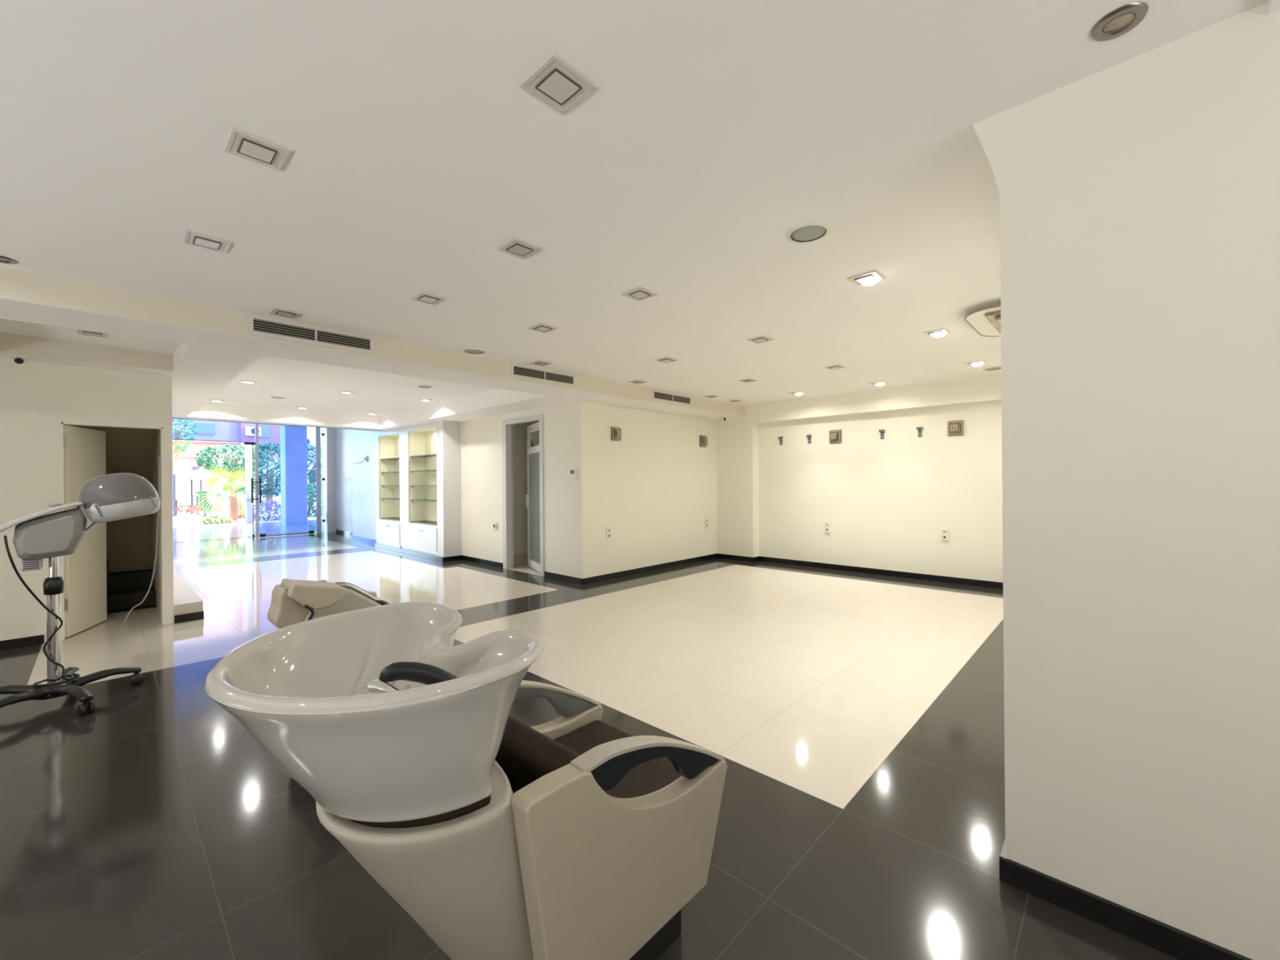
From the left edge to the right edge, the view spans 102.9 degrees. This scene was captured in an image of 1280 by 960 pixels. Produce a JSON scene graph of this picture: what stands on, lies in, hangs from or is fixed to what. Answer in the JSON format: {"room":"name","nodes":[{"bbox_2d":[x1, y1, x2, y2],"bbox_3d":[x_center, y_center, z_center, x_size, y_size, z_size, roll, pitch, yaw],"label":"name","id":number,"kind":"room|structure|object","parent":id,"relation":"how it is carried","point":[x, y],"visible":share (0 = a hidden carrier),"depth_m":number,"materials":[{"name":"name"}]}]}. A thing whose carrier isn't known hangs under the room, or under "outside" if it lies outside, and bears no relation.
{"room":"salon","nodes":[
{"label":"salon","id":0,"kind":"room"},
{"bbox_2d":[0,357,173,643],"bbox_3d":[-6.117,0.181,3.224,0.120,2.400,4.670,-1,0,43],"label":"wall","id":1,"kind":"structure","parent":0,"point":[36,397],"depth_m":4.30,"materials":[{"name":"beige paint"}]},
{"bbox_2d":[0,634,44,650],"bbox_3d":[-6.267,1.344,2.957,0.015,0.075,3.665,-1,0,43],"label":"baseboard","id":2,"kind":"structure","parent":1,"relation":"attached to","point":[38,639],"depth_m":4.20,"materials":[{"name":"black tile"}]},
{"bbox_2d":[61,422,164,640],"bbox_3d":[-4.956,0.440,4.811,0.622,1.868,0.640,-1,0,43],"label":"door","id":3,"kind":"structure","parent":1,"relation":"in","point":[83,450],"depth_m":4.65,"materials":[{"name":"beige paint"}]},
{"bbox_2d":[0,266,744,431],"bbox_3d":[-4.531,-1.235,6.382,6.360,0.485,11.450,-1,0,43],"label":"ceiling","id":4,"kind":"structure","parent":1,"relation":"attached to","point":[206,351],"depth_m":4.76,"materials":[{"name":"white paint"}]},
{"bbox_2d":[76,328,107,337],"bbox_3d":[-4.285,-1.146,3.993,0.166,0.012,0.166,-1,0,43],"label":"ceiling light","id":5,"kind":"object","parent":4,"relation":"attached to","point":[78,331],"visible":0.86,"depth_m":3.99,"materials":[{"name":"white paint"}]},
{"bbox_2d":[248,314,374,354],"bbox_3d":[-2.484,-1.104,3.910,0.010,0.140,0.836,-1,0,43],"label":"air vent","id":6,"kind":"object","parent":4,"relation":"attached to","point":[259,326],"visible":1,"depth_m":3.88,"materials":[{"name":"white metal"}]},
{"bbox_2d":[652,389,691,406],"bbox_3d":[0.450,-1.123,7.010,0.010,0.140,0.836,-1,0,43],"label":"air vent","id":7,"kind":"object","parent":4,"relation":"in","point":[661,396],"visible":1,"depth_m":6.98,"materials":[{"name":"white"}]},
{"bbox_2d":[71,425,157,573],"bbox_3d":[-5.534,0.129,5.150,1.680,2.500,0.970,-1,0,43],"label":"wall","id":8,"kind":"structure","parent":0,"point":[129,541],"depth_m":5.75,"materials":[{"name":"beige paint"}]},
{"bbox_2d":[106,558,155,611],"bbox_3d":[-5.833,1.132,5.501,0.550,0.500,0.860,-1,0,43],"label":"trim","id":9,"kind":"structure","parent":8,"relation":"attached to","point":[126,589],"depth_m":5.58,"materials":[{"name":"grey"}]},
{"bbox_2d":[151,429,161,616],"bbox_3d":[-7.913,-0.249,8.095,9.180,3.300,0.060,-1,0,43],"label":"wall","id":10,"kind":"structure","parent":0,"point":[157,587],"depth_m":5.43,"materials":[{"name":"beige paint"}]},
{"bbox_2d":[8,353,30,364],"bbox_3d":[-4.945,-0.955,4.066,0.110,0.074,0.110,-1,0,43],"label":"security camera","id":11,"kind":"object","parent":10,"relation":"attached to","point":[17,358],"visible":1,"depth_m":4.04,"materials":[{"name":"white plastic"}]},
{"bbox_2d":[123,456,159,622],"bbox_3d":[-4.806,0.568,4.932,0.284,1.591,0.065,0,0,-20],"label":"hanging cable","id":12,"kind":"object","parent":10,"relation":"hanging from","point":[144,599],"visible":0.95,"depth_m":4.97,"materials":[{"name":"beige plastic"}]},
{"bbox_2d":[173,520,315,542],"bbox_3d":[-10.746,1.475,15.690,5.400,0.075,20.000,-1,0,43],"label":"floor","id":13,"kind":"structure","parent":0,"point":[231,531],"depth_m":14.51,"materials":[{"name":"tile"}]},
{"bbox_2d":[280,425,307,525],"bbox_3d":[-11.284,-0.263,16.629,0.650,3.440,0.600,-1,0,43],"label":"concrete column","id":14,"kind":"structure","parent":13,"relation":"on","point":[293,439],"depth_m":16.40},
{"bbox_2d":[323,427,395,539],"bbox_3d":[-6.896,-0.252,12.537,4.650,3.300,0.470,-1,0,43],"label":"wall","id":15,"kind":"structure","parent":0,"point":[348,487],"depth_m":13.07,"materials":[{"name":"white paint"}]},
{"bbox_2d":[321,427,462,532],"bbox_3d":[-8.674,-0.436,13.716,0.346,3.700,20.004,-1,0,43],"label":"wall","id":16,"kind":"structure","parent":0,"point":[322,494],"depth_m":13.87,"materials":[{"name":"paint"}]},
{"bbox_2d":[172,426,255,443],"bbox_3d":[-10.175,-1.365,11.738,0.040,0.925,2.130,-1,0,43],"label":"window","id":17,"kind":"structure","parent":16,"relation":"in","point":[255,427],"depth_m":11.93,"materials":[{"name":"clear glass"}]},
{"bbox_2d":[244,442,261,537],"bbox_3d":[-9.788,0.251,12.765,1.090,2.320,0.319,-1,0,43],"label":"door","id":18,"kind":"structure","parent":16,"relation":"in","point":[249,446],"depth_m":12.78,"materials":[{"name":"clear glass"}]},
{"bbox_2d":[254,423,258,537],"bbox_3d":[-9.414,-0.207,12.532,0.060,3.250,0.060,-1,0,43],"label":"trim","id":19,"kind":"structure","parent":16,"relation":"attached to","point":[256,437],"depth_m":12.51,"materials":[{"name":"white paint"}]},
{"bbox_2d":[259,477,316,537],"bbox_3d":[-8.967,-0.215,13.004,0.050,3.240,1.240,-1,0,43],"label":"glass door","id":20,"kind":"structure","parent":16,"relation":"in","point":[309,531],"depth_m":12.99,"materials":[{"name":"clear glass"}]},
{"bbox_2d":[315,426,321,533],"bbox_3d":[-8.506,-0.213,13.490,0.060,3.250,0.100,-1,0,43],"label":"trim","id":21,"kind":"structure","parent":16,"relation":"attached to","point":[318,520],"depth_m":13.46,"materials":[{"name":"metal"}]},
{"bbox_2d":[461,402,573,576],"bbox_3d":[-1.926,0.154,7.783,3.000,2.400,0.145,-1,0,43],"label":"wall","id":22,"kind":"structure","parent":0,"point":[482,483],"depth_m":7.91,"materials":[{"name":"beige paint"}]},
{"bbox_2d":[335,528,582,584],"bbox_3d":[-4.602,1.340,10.069,10.455,0.075,0.475,-1,0,43],"label":"baseboard","id":23,"kind":"structure","parent":22,"relation":"attached to","point":[553,575],"depth_m":8.63,"materials":[{"name":"black tile"}]},
{"bbox_2d":[502,413,544,576],"bbox_3d":[-1.586,0.217,7.632,1.040,2.270,0.431,-1,0,43],"label":"door frame","id":24,"kind":"structure","parent":22,"relation":"in","point":[535,496],"depth_m":7.76,"materials":[{"name":"white paint"}]},
{"bbox_2d":[569,468,577,479],"bbox_3d":[-0.871,-0.073,6.666,0.120,0.145,0.026,-1,0,43],"label":"thermostat","id":25,"kind":"object","parent":22,"relation":"attached to","point":[573,472],"visible":1,"depth_m":6.65,"materials":[{"name":"white plastic"}]},
{"bbox_2d":[508,563,540,575],"bbox_3d":[-0.882,1.355,8.038,1.850,0.023,1.950,-1,0,43],"label":"floor","id":26,"kind":"structure","parent":0,"point":[524,567],"depth_m":7.71,"materials":[{"name":"beige tile"}]},
{"bbox_2d":[512,421,538,555],"bbox_3d":[-0.858,0.097,8.111,1.900,2.500,1.800,-1,0,43],"label":"wall","id":27,"kind":"structure","parent":0,"point":[519,430],"depth_m":8.22,"materials":[{"name":"beige paint"}]},
{"bbox_2d":[513,553,528,564],"bbox_3d":[-1.487,1.272,8.658,0.020,0.160,1.680,-1,0,43],"label":"baseboard","id":28,"kind":"structure","parent":27,"relation":"attached to","point":[518,558],"depth_m":8.19,"materials":[{"name":"beige tile"}]},
{"bbox_2d":[511,363,575,387],"bbox_3d":[-1.018,-1.113,5.459,0.010,0.140,0.836,-1,0,43],"label":"air vent","id":29,"kind":"object","parent":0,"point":[521,371],"visible":1,"depth_m":5.43,"materials":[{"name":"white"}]},
{"bbox_2d":[0,525,1180,959],"bbox_3d":[-3.347,1.363,5.725,19.150,0.001,11.700,-1,0,43],"label":"floor","id":30,"kind":"structure","parent":0,"point":[855,720],"depth_m":2.35,"materials":[{"name":"grey tile"}]},
{"bbox_2d":[0,472,159,716],"bbox_3d":[-3.556,0.657,3.092,0.779,1.407,0.796,0,0,3],"label":"hair dryer","id":31,"kind":"object","parent":30,"relation":"on","point":[37,536],"visible":1,"depth_m":3.08,"materials":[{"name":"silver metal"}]},
{"bbox_2d":[76,472,159,524],"bbox_3d":[-3.369,0.115,3.306,0.315,0.324,0.377,-1,0,43],"label":"hood","id":32,"kind":"object","parent":31,"relation":"attached to","point":[110,497],"depth_m":3.20,"materials":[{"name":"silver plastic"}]},
{"bbox_2d":[173,567,203,622],"bbox_3d":[-7.545,1.311,7.946,8.700,0.173,0.215,-1,0,43],"label":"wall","id":33,"kind":"structure","parent":30,"relation":"on","point":[186,601],"depth_m":5.15,"materials":[{"name":"white paint"}]},
{"bbox_2d":[174,611,204,623],"bbox_3d":[-4.378,1.332,4.955,0.012,0.075,0.215,-1,0,43],"label":"baseboard","id":34,"kind":"structure","parent":30,"relation":"on","point":[200,615],"depth_m":4.95,"materials":[{"name":"black tile"}]},
{"bbox_2d":[266,578,389,628],"bbox_3d":[-1.377,0.865,2.311,0.771,0.957,0.584,-1,0,43],"label":"salon chair","id":35,"kind":"object","parent":30,"relation":"on","point":[293,602],"visible":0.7,"depth_m":1.95,"materials":[{"name":"grey plastic"}]},
{"bbox_2d":[280,578,348,609],"bbox_3d":[-1.280,0.440,2.003,0.178,0.110,0.198,-1,0,43],"label":"cushion","id":36,"kind":"object","parent":35,"relation":"on","point":[296,594],"depth_m":1.93,"materials":[{"name":"beige leather"}]},
{"bbox_2d":[375,420,462,557],"bbox_3d":[-4.293,0.193,9.682,3.050,2.365,0.383,-1,0,43],"label":"display cabinet","id":37,"kind":"object","parent":30,"relation":"on","point":[418,468],"visible":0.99,"depth_m":9.53,"materials":[{"name":"white paint"}]},
{"bbox_2d":[383,516,399,519],"bbox_3d":[-4.863,0.780,10.268,1.062,0.010,0.280,-1,0,43],"label":"glass shelf","id":38,"kind":"object","parent":37,"relation":"attached to","point":[384,517],"depth_m":10.42,"materials":[{"name":"glass"}]},
{"bbox_2d":[411,520,436,524],"bbox_3d":[-3.759,0.770,9.223,1.162,0.010,0.280,-1,0,43],"label":"glass shelf","id":39,"kind":"object","parent":37,"relation":"attached to","point":[413,522],"depth_m":9.39,"materials":[{"name":"glass"}]},
{"bbox_2d":[413,454,436,457],"bbox_3d":[-3.768,-0.440,9.224,1.162,0.010,0.280,-1,0,43],"label":"glass shelf","id":40,"kind":"object","parent":37,"relation":"attached to","point":[415,455],"depth_m":9.36,"materials":[{"name":"glass"}]},
{"bbox_2d":[204,601,727,959],"bbox_3d":[-0.393,0.851,1.377,0.734,0.968,1.188,-1,0,43],"label":"chair","id":41,"kind":"object","parent":30,"relation":"on","point":[575,835],"visible":1,"depth_m":1.11,"materials":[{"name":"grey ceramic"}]},
{"bbox_2d":[204,601,544,822],"bbox_3d":[-0.604,0.522,1.158,0.734,0.308,0.582,-1,0,43],"label":"basin","id":42,"kind":"object","parent":41,"relation":"in","point":[375,713],"depth_m":1.00,"materials":[{"name":"white ceramic"}]},
{"bbox_2d":[582,553,1003,588],"bbox_3d":[2.079,1.284,6.075,4.770,0.075,3.190,-1,0,43],"label":"baseboard","id":43,"kind":"structure","parent":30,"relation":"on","point":[850,568],"depth_m":7.23,"materials":[{"name":"black tile"}]},
{"bbox_2d":[0,0,1267,405],"bbox_3d":[0.831,-1.337,1.683,7.890,0.250,12.000,-1,0,43],"label":"ceiling","id":44,"kind":"structure","parent":0,"point":[708,131],"depth_m":1.95,"materials":[{"name":"white paint"}]},
{"bbox_2d":[0,255,17,264],"bbox_3d":[-3.401,-1.175,2.717,0.112,0.008,0.112,-1,0,43],"label":"recessed light","id":45,"kind":"object","parent":44,"relation":"in","point":[4,260],"visible":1,"depth_m":2.73,"materials":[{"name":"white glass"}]},
{"bbox_2d":[182,230,231,253],"bbox_3d":[-2.156,-1.182,2.541,0.166,0.012,0.166,-1,0,43],"label":"recessed light","id":46,"kind":"object","parent":44,"relation":"in","point":[193,238],"visible":1,"depth_m":2.53,"materials":[{"name":"white paint"}]},
{"bbox_2d":[224,127,290,170],"bbox_3d":[-1.382,-1.189,1.843,0.166,0.012,0.166,-1,0,43],"label":"recessed light","id":47,"kind":"object","parent":44,"relation":"in","point":[239,143],"visible":1,"depth_m":1.83,"materials":[{"name":"white paint"}]},
{"bbox_2d":[268,307,302,319],"bbox_3d":[-2.511,-1.178,3.613,0.166,0.012,0.166,-1,0,43],"label":"recessed light","id":48,"kind":"object","parent":44,"relation":"in","point":[275,311],"visible":1,"depth_m":3.60,"materials":[{"name":"white paint"}]},
{"bbox_2d":[410,291,446,305],"bbox_3d":[-1.387,-1.187,3.346,0.166,0.012,0.166,-1,0,43],"label":"recessed light","id":49,"kind":"object","parent":44,"relation":"in","point":[424,297],"visible":1,"depth_m":3.33,"materials":[{"name":"white paint"}]},
{"bbox_2d":[462,347,486,354],"bbox_3d":[-1.524,-1.185,4.699,0.216,0.011,0.216,-1,0,43],"label":"ceiling speaker","id":50,"kind":"object","parent":44,"relation":"attached to","point":[468,350],"visible":1,"depth_m":4.68,"materials":[{"name":"grey"}]},
{"bbox_2d":[465,349,484,353],"bbox_3d":[-1.524,-1.185,4.699,0.166,0.010,0.166,-1,0,43],"label":"grille","id":51,"kind":"object","parent":50,"relation":"attached to","point":[468,351],"depth_m":4.68,"materials":[{"name":"grey"}]},
{"bbox_2d":[497,237,542,259],"bbox_3d":[-0.624,-1.194,2.642,0.166,0.012,0.166,-1,0,43],"label":"recessed light","id":52,"kind":"object","parent":44,"relation":"in","point":[516,247],"visible":1,"depth_m":2.63,"materials":[{"name":"white paint"}]},
{"bbox_2d":[529,360,552,366],"bbox_3d":[-1.008,-1.188,5.202,0.166,0.012,0.166,-1,0,43],"label":"recessed light","id":53,"kind":"object","parent":44,"relation":"in","point":[539,362],"visible":1,"depth_m":5.18,"materials":[{"name":"white paint"}]},
{"bbox_2d":[528,323,558,333],"bbox_3d":[-0.761,-1.191,4.007,0.166,0.012,0.166,-1,0,43],"label":"recessed light","id":54,"kind":"object","parent":44,"relation":"in","point":[541,327],"visible":1,"depth_m":3.99,"materials":[{"name":"white paint"}]},
{"bbox_2d":[520,53,596,114],"bbox_3d":[-0.248,-1.198,1.553,0.166,0.012,0.166,-1,0,43],"label":"recessed light","id":55,"kind":"object","parent":44,"relation":"in","point":[555,82],"visible":1,"depth_m":1.54,"materials":[{"name":"silver metal"}]},
{"bbox_2d":[621,286,657,301],"bbox_3d":[-0.003,-1.198,3.293,0.166,0.012,0.166,-1,0,43],"label":"recessed light","id":56,"kind":"object","parent":44,"relation":"in","point":[638,294],"visible":1,"depth_m":3.28,"materials":[{"name":"white paint"}]},
{"bbox_2d":[654,356,678,363],"bbox_3d":[0.265,-1.198,5.106,0.166,0.012,0.166,-1,0,43],"label":"recessed light","id":57,"kind":"object","parent":44,"relation":"in","point":[665,360],"visible":1,"depth_m":5.08,"materials":[{"name":"white paint"}]},
{"bbox_2d":[746,335,773,343],"bbox_3d":[1.033,-1.205,4.383,0.166,0.012,0.166,-1,0,43],"label":"recessed light","id":58,"kind":"object","parent":44,"relation":"in","point":[761,339],"visible":1,"depth_m":4.37,"materials":[{"name":"white paint"}]},
{"bbox_2d":[785,220,831,243],"bbox_3d":[0.822,-1.206,2.492,0.216,0.011,0.216,-1,0,43],"label":"ceiling speaker","id":59,"kind":"object","parent":44,"relation":"attached to","point":[807,231],"visible":1,"depth_m":2.47,"materials":[{"name":"white plastic"}]},
{"bbox_2d":[791,225,826,240],"bbox_3d":[0.822,-1.205,2.492,0.166,0.010,0.166,-1,0,43],"label":"grille","id":60,"kind":"object","parent":59,"relation":"attached to","point":[801,233],"depth_m":2.48,"materials":[{"name":"grey"}]},
{"bbox_2d":[824,364,845,369],"bbox_3d":[2.104,-1.212,5.492,0.166,0.012,0.166,-1,0,43],"label":"recessed light","id":61,"kind":"object","parent":44,"relation":"in","point":[836,366],"visible":1,"depth_m":5.48,"materials":[{"name":"white paint"}]},
{"bbox_2d":[846,270,884,286],"bbox_3d":[1.360,-1.198,3.070,0.166,0.034,0.166,-1,0,43],"label":"recessed light","id":62,"kind":"object","parent":44,"relation":"in","point":[869,278],"visible":1,"depth_m":3.05,"materials":[{"name":"silver metal"}]},
{"bbox_2d":[869,381,887,386],"bbox_3d":[3.008,-1.206,6.440,0.166,0.034,0.166,-1,0,43],"label":"recessed light","id":63,"kind":"object","parent":44,"relation":"in","point":[882,383],"visible":1,"depth_m":6.41,"materials":[{"name":"white paint"}]},
{"bbox_2d":[922,328,950,337],"bbox_3d":[2.454,-1.205,4.225,0.166,0.034,0.166,-1,0,43],"label":"recessed light","id":64,"kind":"object","parent":44,"relation":"in","point":[941,332],"visible":1,"depth_m":4.20,"materials":[{"name":"white paint"}]},
{"bbox_2d":[964,360,986,366],"bbox_3d":[3.512,-1.212,5.343,0.166,0.034,0.166,-1,0,43],"label":"recessed light","id":65,"kind":"object","parent":44,"relation":"in","point":[977,363],"visible":1,"depth_m":5.32,"materials":[{"name":"white paint"}]},
{"bbox_2d":[964,303,1000,337],"bbox_3d":[2.891,-1.163,3.618,0.908,0.125,0.908,-1,0,43],"label":"air conditioner","id":66,"kind":"object","parent":44,"relation":"attached to","point":[986,321],"visible":0.25,"depth_m":3.73,"materials":[{"name":"white plastic"}]},
{"bbox_2d":[982,365,1001,370],"bbox_3d":[3.884,-1.226,5.597,0.216,0.011,0.216,-1,0,43],"label":"ceiling speaker","id":67,"kind":"object","parent":44,"relation":"attached to","point":[994,367],"visible":0.82,"depth_m":5.59,"materials":[{"name":"grey"}]},
{"bbox_2d":[1090,1,1148,40],"bbox_3d":[1.270,-1.212,1.353,0.112,0.008,0.112,-1,0,43],"label":"recessed light","id":68,"kind":"object","parent":44,"relation":"in","point":[1123,19],"visible":1,"depth_m":1.35,"materials":[{"name":"silver metal"}]},
{"bbox_2d":[572,400,716,578],"bbox_3d":[0.332,0.037,7.848,0.190,2.600,3.345,-1,0,43],"label":"wall","id":69,"kind":"structure","parent":0,"point":[655,486],"depth_m":7.35,"materials":[{"name":"beige paint"}]},
{"bbox_2d":[605,527,611,539],"bbox_3d":[-0.420,0.720,6.895,0.020,0.164,0.090,-1,0,43],"label":"wall socket","id":70,"kind":"object","parent":69,"relation":"attached to","point":[608,530],"visible":1,"depth_m":6.88,"materials":[{"name":"white plastic"}]},
{"bbox_2d":[610,426,621,440],"bbox_3d":[-0.308,-0.634,6.980,0.084,0.190,0.170,-1,0,43],"label":"wall sconce","id":71,"kind":"object","parent":69,"relation":"attached to","point":[615,432],"visible":1,"depth_m":6.95,"materials":[{"name":"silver metal"}]},
{"bbox_2d":[699,435,707,447],"bbox_3d":[1.067,-0.643,8.432,0.084,0.190,0.170,-1,0,43],"label":"wall sconce","id":72,"kind":"object","parent":69,"relation":"attached to","point":[703,439],"visible":1,"depth_m":8.41,"materials":[{"name":"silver metal"}]},
{"bbox_2d":[715,400,1003,582],"bbox_3d":[3.212,0.014,7.218,4.860,2.600,0.400,-1,0,43],"label":"wall","id":73,"kind":"structure","parent":0,"point":[886,502],"depth_m":7.16,"materials":[{"name":"beige paint"}]},
{"bbox_2d":[823,521,830,533],"bbox_3d":[2.784,0.702,7.586,0.090,0.164,0.020,-1,0,43],"label":"wall socket","id":74,"kind":"object","parent":73,"relation":"attached to","point":[827,524],"visible":1,"depth_m":7.58,"materials":[{"name":"white plastic"}]},
{"bbox_2d":[829,429,841,443],"bbox_3d":[2.849,-0.640,7.473,0.170,0.190,0.084,-1,0,43],"label":"wall sconce","id":75,"kind":"object","parent":73,"relation":"attached to","point":[835,436],"visible":1,"depth_m":7.46,"materials":[{"name":"silver metal"}]},
{"bbox_2d":[751,374,1001,423],"bbox_3d":[3.386,-1.093,6.896,4.150,0.310,0.180,-1,0,43],"label":"beam","id":76,"kind":"structure","parent":73,"relation":"attached to","point":[986,388],"depth_m":6.85,"materials":[{"name":"beige paint"}]},
{"bbox_2d":[940,528,948,541],"bbox_3d":[3.901,0.696,6.529,0.090,0.164,0.020,-1,0,43],"label":"wall socket","id":77,"kind":"object","parent":73,"relation":"attached to","point":[944,531],"visible":1,"depth_m":6.52,"materials":[{"name":"white plastic"}]},
{"bbox_2d":[947,420,963,435],"bbox_3d":[3.963,-0.655,6.418,0.170,0.190,0.084,-1,0,43],"label":"wall sconce","id":78,"kind":"object","parent":73,"relation":"attached to","point":[955,428],"visible":1,"depth_m":6.40,"materials":[{"name":"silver metal"}]},
{"bbox_2d":[999,2,1275,959],"bbox_3d":[3.312,0.009,3.509,0.565,2.600,5.550,-1,0,43],"label":"wall pillar","id":79,"kind":"structure","parent":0,"point":[1139,743],"depth_m":1.46,"materials":[{"name":"beige paint"}]},
{"bbox_2d":[972,113,1007,858],"bbox_3d":[1.255,0.023,1.804,0.087,2.600,0.255,-1,0,43],"label":"trim","id":80,"kind":"structure","parent":79,"relation":"attached to","point":[987,130],"depth_m":1.70,"materials":[{"name":"beige paint"}]},
{"bbox_2d":[999,853,1253,959],"bbox_3d":[4.314,1.262,2.440,3.505,0.075,5.395,-1,0,43],"label":"baseboard","id":81,"kind":"structure","parent":79,"relation":"attached to","point":[1179,944],"depth_m":1.50,"materials":[{"name":"black tile"}]},
{"bbox_2d":[1266,9,1279,959],"bbox_3d":[0.664,0.022,-1.971,3.125,2.600,6.450,-1,0,43],"label":"wall","id":82,"kind":"structure","parent":0,"point":[1273,19],"depth_m":1.29,"materials":[{"name":"beige paint"}]},
{"bbox_2d":[1266,0,1279,15],"bbox_3d":[-0.362,-1.201,-1.007,0.325,0.055,6.050,-1,0,43],"label":"trim","id":83,"kind":"structure","parent":82,"relation":"attached to","point":[1273,6],"depth_m":1.28,"materials":[{"name":"white paint"}]},
{"label":"outside","id":84,"kind":"structure","parent":0,"visible":0},
{"bbox_2d":[173,501,321,527],"bbox_3d":[-40.981,1.789,59.462,98.700,0.100,150.000,-1,0,43],"label":"ground","id":85,"kind":"structure","parent":84,"point":[191,520],"depth_m":19.77,"materials":[{"name":"white"}]},
{"bbox_2d":[173,474,177,516],"bbox_3d":[-19.603,0.648,21.470,0.152,1.759,0.160,-1,0,43],"label":"post","id":86,"kind":"object","parent":85,"relation":"on","point":[174,475],"visible":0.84,"depth_m":21.44,"materials":[{"name":"grey"}]},
{"bbox_2d":[172,460,188,515],"bbox_3d":[-20.241,0.331,22.254,0.800,2.404,0.800,-1,0,43],"label":"parasol","id":87,"kind":"object","parent":85,"relation":"on","point":[181,494],"visible":0.66,"depth_m":22.17,"materials":[{"name":"grey"}]},
{"bbox_2d":[175,504,194,518],"bbox_3d":[-18.041,1.232,20.217,0.418,0.574,0.566,-1,0,43],"label":"flowers","id":88,"kind":"object","parent":85,"relation":"on","point":[188,510],"visible":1,"depth_m":20.21,"materials":[{"name":"plant"}]},
{"bbox_2d":[172,418,198,506],"bbox_3d":[-23.628,-1.042,25.971,1.479,5.216,1.707,-1,0,43],"label":"street tree","id":89,"kind":"object","parent":85,"relation":"on","point":[177,433],"visible":0.49,"depth_m":25.98,"materials":[{"name":"green plant"}]},
{"bbox_2d":[186,505,202,515],"bbox_3d":[-18.605,1.287,21.353,0.437,0.478,0.594,-1,0,43],"label":"flowers","id":90,"kind":"object","parent":85,"relation":"on","point":[194,506],"visible":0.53,"depth_m":21.33,"materials":[{"name":"plant"}]},
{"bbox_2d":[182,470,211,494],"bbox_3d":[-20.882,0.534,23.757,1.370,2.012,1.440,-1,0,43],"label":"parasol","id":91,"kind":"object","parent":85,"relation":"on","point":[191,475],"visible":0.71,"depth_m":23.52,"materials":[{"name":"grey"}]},
{"bbox_2d":[195,468,217,509],"bbox_3d":[-23.280,0.482,27.043,1.370,2.161,1.440,-1,0,43],"label":"parasol","id":92,"kind":"object","parent":85,"relation":"on","point":[201,470],"visible":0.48,"depth_m":27.01,"materials":[{"name":"grey"}]},
{"bbox_2d":[199,514,234,524],"bbox_3d":[-14.326,1.433,17.271,0.716,0.530,0.936,-1,0,43],"label":"clump","id":93,"kind":"object","parent":85,"relation":"on","point":[214,519],"visible":0.72,"depth_m":17.14,"materials":[{"name":"green plant"}]},
{"bbox_2d":[191,463,255,520],"bbox_3d":[-15.037,0.443,18.590,1.908,2.098,1.010,0,0,-33],"label":"fan palm","id":94,"kind":"object","parent":85,"relation":"on","point":[210,504],"visible":0.88,"depth_m":18.39,"materials":[{"name":"green plant"}]},
{"bbox_2d":[172,418,279,463],"bbox_3d":[-32.107,-4.944,37.044,6.500,13.334,9.863,-1,0,43],"label":"apartment block","id":95,"kind":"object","parent":85,"relation":"on","point":[206,429],"visible":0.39,"depth_m":36.03,"materials":[{"name":"concrete"}]},
{"bbox_2d":[244,426,261,435],"bbox_3d":[-27.722,-3.489,36.563,0.370,0.640,0.900,-1,0,43],"label":"sign","id":96,"kind":"object","parent":95,"relation":"attached to","point":[249,431],"visible":0.71,"depth_m":36.33,"materials":[{"name":"white plastic"}]},
{"bbox_2d":[251,427,259,434],"bbox_3d":[-27.540,-3.491,36.501,0.020,0.480,0.480,-1,0,43],"label":"fan grille","id":97,"kind":"object","parent":96,"relation":"attached to","point":[252,428],"depth_m":36.42,"materials":[{"name":"grey"}]},
{"bbox_2d":[195,442,266,496],"bbox_3d":[-20.774,-0.178,26.049,1.905,3.450,3.044,-1,0,43],"label":"street tree","id":98,"kind":"object","parent":85,"relation":"on","point":[201,460],"visible":0.57,"depth_m":25.46,"materials":[{"name":"green plant"}]},
{"bbox_2d":[172,447,313,508],"bbox_3d":[-24.985,-0.238,31.795,8.000,3.799,6.071,-1,0,43],"label":"house","id":99,"kind":"structure","parent":85,"relation":"on","point":[188,461],"depth_m":28.73,"materials":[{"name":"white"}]},
{"bbox_2d":[239,440,280,511],"bbox_3d":[-17.938,-0.198,24.640,1.974,3.447,2.265,-1,0,43],"label":"street tree","id":100,"kind":"object","parent":85,"relation":"on","point":[268,491],"visible":0.44,"depth_m":24.34,"materials":[{"name":"green plant"}]},
{"bbox_2d":[253,499,280,521],"bbox_3d":[-13.493,1.230,18.472,0.854,1.062,1.260,-1,0,43],"label":"flowering shrub","id":101,"kind":"object","parent":85,"relation":"on","point":[273,503],"visible":0.47,"depth_m":18.40,"materials":[{"name":"plant"}]},
{"bbox_2d":[306,443,321,506],"bbox_3d":[-17.308,-0.211,26.845,1.984,3.469,2.056,-1,0,43],"label":"street tree","id":102,"kind":"object","parent":85,"relation":"on","point":[312,473],"visible":0.12,"depth_m":26.42,"materials":[{"name":"green plant"}]},
{"bbox_2d":[306,426,321,501],"bbox_3d":[-24.096,-5.491,42.893,6.100,14.318,9.225,-1,0,43],"label":"block","id":103,"kind":"object","parent":85,"relation":"on","point":[311,431],"visible":0.02,"depth_m":38.14,"materials":[{"name":"white concrete"}]},
{"bbox_2d":[307,483,321,516],"bbox_3d":[-13.477,0.990,20.659,1.312,1.791,1.668,-1,0,43],"label":"bush","id":104,"kind":"object","parent":85,"relation":"on","point":[313,490],"visible":0.19,"depth_m":20.57,"materials":[{"name":"green plant"}]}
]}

